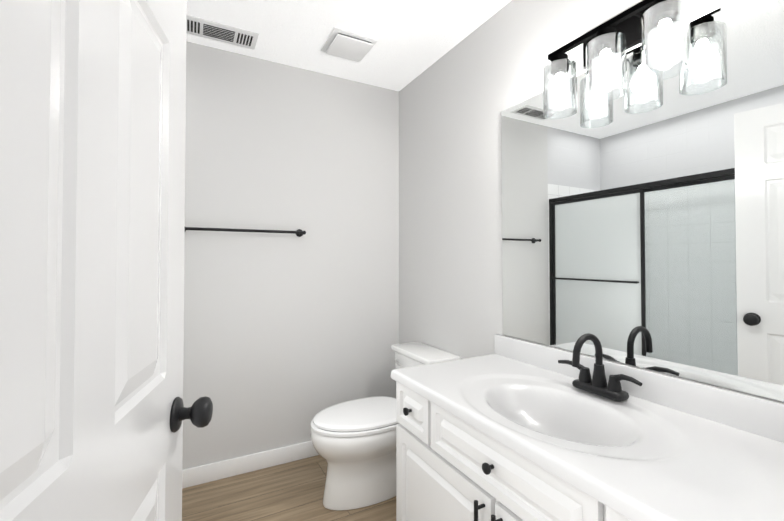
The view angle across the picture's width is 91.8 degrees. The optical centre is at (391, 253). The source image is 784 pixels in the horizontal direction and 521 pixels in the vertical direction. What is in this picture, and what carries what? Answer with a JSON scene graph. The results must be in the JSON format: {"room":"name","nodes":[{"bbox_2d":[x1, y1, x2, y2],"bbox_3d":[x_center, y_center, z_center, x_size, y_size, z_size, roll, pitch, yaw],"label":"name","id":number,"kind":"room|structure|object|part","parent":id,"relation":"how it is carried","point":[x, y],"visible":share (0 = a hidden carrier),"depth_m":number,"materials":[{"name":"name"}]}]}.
{"room":"bathroom","nodes":[
{"label":"bathroom","id":0,"kind":"room"},
{"bbox_2d":[182,455,395,520],"bbox_3d":[-0.141,1.266,0.400,2.900,0.050,4.200,1,-1,-28],"label":"floor","id":1,"kind":"structure","parent":0,"point":[292,491],"depth_m":1.96,"materials":[{"name":"brown wood"}]},
{"bbox_2d":[310,342,460,509],"bbox_3d":[-0.063,0.913,2.068,0.771,0.706,0.434,1,-1,-28],"label":"toilet","id":2,"kind":"object","parent":1,"relation":"on","point":[354,443],"visible":0.62,"depth_m":1.89,"materials":[{"name":"white ceramic"}]},
{"bbox_3d":[-0.162,0.867,2.002,0.534,0.018,0.382,0,-1,-28],"label":"seat","id":3,"kind":"part","parent":2,"relation":"part of","materials":[{"name":"white plastic"}]},
{"bbox_3d":[-0.141,0.853,2.014,0.555,0.040,0.368,0,-1,-28],"label":"lid","id":4,"kind":"part","parent":2,"relation":"part of","materials":[{"name":"white plastic"}]},
{"bbox_3d":[0.185,0.721,2.203,0.210,0.318,0.432,0,-1,-28],"label":"tank","id":5,"kind":"part","parent":2,"relation":"part of","materials":[{"name":"white ceramic"}]},
{"bbox_2d":[391,333,783,520],"bbox_3d":[0.517,0.757,1.163,0.600,0.988,1.177,1,-1,-28],"label":"bathroom vanity","id":6,"kind":"object","parent":1,"relation":"on","point":[512,429],"visible":1,"depth_m":1.07,"materials":[{"name":"painted wood"},{"name":"cultured marble"},{"name":"black metal"}]},
{"bbox_3d":[0.080,0.597,1.447,0.018,0.164,0.233,0,-1,-28],"label":"drawer","id":7,"kind":"part","parent":6,"relation":"part of","materials":[{"name":"white wood"}]},
{"bbox_3d":[0.154,0.917,1.302,0.018,0.454,0.549,0,-1,-28],"label":"door","id":8,"kind":"part","parent":6,"relation":"part of","materials":[{"name":"white wood"}]},
{"bbox_3d":[0.419,0.909,0.801,0.018,0.454,0.550,0,-1,-28],"label":"door","id":9,"kind":"part","parent":6,"relation":"part of","materials":[{"name":"white wood"}]},
{"bbox_3d":[0.287,0.590,1.056,0.018,0.164,0.616,0,-1,-28],"label":"drawer","id":10,"kind":"part","parent":6,"relation":"part of","materials":[{"name":"white wood"}]},
{"bbox_2d":[558,333,641,401],"bbox_3d":[0.651,0.367,1.253,0.160,0.205,0.291,0,-1,-28],"label":"faucet","id":11,"kind":"object","parent":6,"relation":"on","point":[596,388],"depth_m":1.26,"materials":[{"name":"black metal"}]},
{"bbox_3d":[0.493,0.584,0.666,0.018,0.164,0.233,0,-1,-28],"label":"drawer","id":12,"kind":"part","parent":6,"relation":"part of","materials":[{"name":"white wood"}]},
{"bbox_2d":[182,41,398,469],"bbox_3d":[-0.657,0.054,2.387,1.547,2.440,0.100,1,-1,-28],"label":"wall","id":13,"kind":"structure","parent":0,"point":[288,337],"depth_m":2.32,"materials":[{"name":"grey paint"}]},
{"bbox_2d":[185,227,305,236],"bbox_3d":[-0.847,-0.129,2.191,0.697,0.047,0.074,1,-1,-28],"label":"towel rail","id":14,"kind":"object","parent":13,"relation":"attached to","point":[299,232],"visible":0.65,"depth_m":2.17,"materials":[{"name":"black metal"}]},
{"bbox_2d":[182,440,318,488],"bbox_3d":[-0.630,1.224,2.318,1.546,0.098,0.014,1,-1,-28],"label":"baseboard","id":15,"kind":"structure","parent":13,"relation":"attached to","point":[202,474],"depth_m":2.20,"materials":[{"name":"white wood"}]},
{"bbox_2d":[186,0,510,90],"bbox_3d":[-0.461,-1.226,1.206,2.550,0.080,2.450,1,-1,-28],"label":"ceiling","id":16,"kind":"structure","parent":0,"point":[415,38],"depth_m":1.98,"materials":[{"name":"white paint"}]},
{"bbox_2d":[186,14,258,49],"bbox_3d":[-0.915,-1.167,2.011,0.380,0.009,0.170,1,-1,-28],"label":"ceiling vent","id":17,"kind":"object","parent":16,"relation":"in","point":[208,29],"visible":0.83,"depth_m":2.00,"materials":[{"name":"white metal"}]},
{"bbox_2d":[320,26,377,61],"bbox_3d":[-0.243,-1.154,2.129,0.250,0.032,0.250,1,-1,-28],"label":"ceiling vent","id":18,"kind":"object","parent":16,"relation":"in","point":[347,44],"visible":0.98,"depth_m":2.08,"materials":[{"name":"white plastic"}]},
{"bbox_2d":[399,0,783,402],"bbox_3d":[0.685,0.041,1.610,0.100,2.440,2.730,1,-1,-28],"label":"wall","id":19,"kind":"structure","parent":0,"point":[458,99],"depth_m":2.04,"materials":[{"name":"grey paint"}]},
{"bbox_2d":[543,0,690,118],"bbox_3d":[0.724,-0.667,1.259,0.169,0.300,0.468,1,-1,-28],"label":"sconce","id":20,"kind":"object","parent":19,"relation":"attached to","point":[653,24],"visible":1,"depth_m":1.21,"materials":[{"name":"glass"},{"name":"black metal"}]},
{"bbox_3d":[0.736,-0.739,1.266,0.142,0.141,0.442,0,-1,-28],"label":"frame","id":21,"kind":"part","parent":20,"relation":"part of","materials":[{"name":"black metal"}]},
{"bbox_3d":[0.797,-0.754,1.299,0.004,0.125,0.316,0,-1,-28],"label":"plate trim","id":22,"kind":"part","parent":20,"relation":"part of","materials":[{"name":"black metal"}]},
{"bbox_2d":[494,334,783,442],"bbox_3d":[0.773,0.425,1.303,0.022,0.094,1.177,0,-1,-28],"label":"backsplash","id":23,"kind":"structure","parent":19,"relation":"attached to","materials":[{"name":"stone"}]},
{"bbox_2d":[502,0,783,401],"bbox_3d":[0.785,-0.154,1.310,0.005,1.059,1.120,1,-1,-28],"label":"mirror","id":24,"kind":"object","parent":19,"relation":"attached to","point":[642,223],"visible":0.9,"depth_m":1.18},
{"bbox_3d":[-0.241,0.214,0.026,0.018,2.042,0.120,1,-1,-28],"label":"door frame","id":25,"kind":"structure","parent":0,"visible":0},
{"bbox_2d":[0,0,186,520],"bbox_3d":[-0.377,0.220,0.459,0.035,2.020,0.762,0,-1,-15],"label":"door leaf","id":26,"kind":"structure","parent":25,"relation":"attached to","point":[92,153],"depth_m":0.45,"materials":[{"name":"white wood"}]},
{"bbox_2d":[170,396,212,432],"bbox_3d":[-0.462,0.328,0.781,0.175,0.068,0.096,0,-1,-15],"label":"door knob","id":27,"kind":"object","parent":26,"relation":"attached to","point":[198,412],"depth_m":0.76,"materials":[{"name":"black metal"}]}
]}

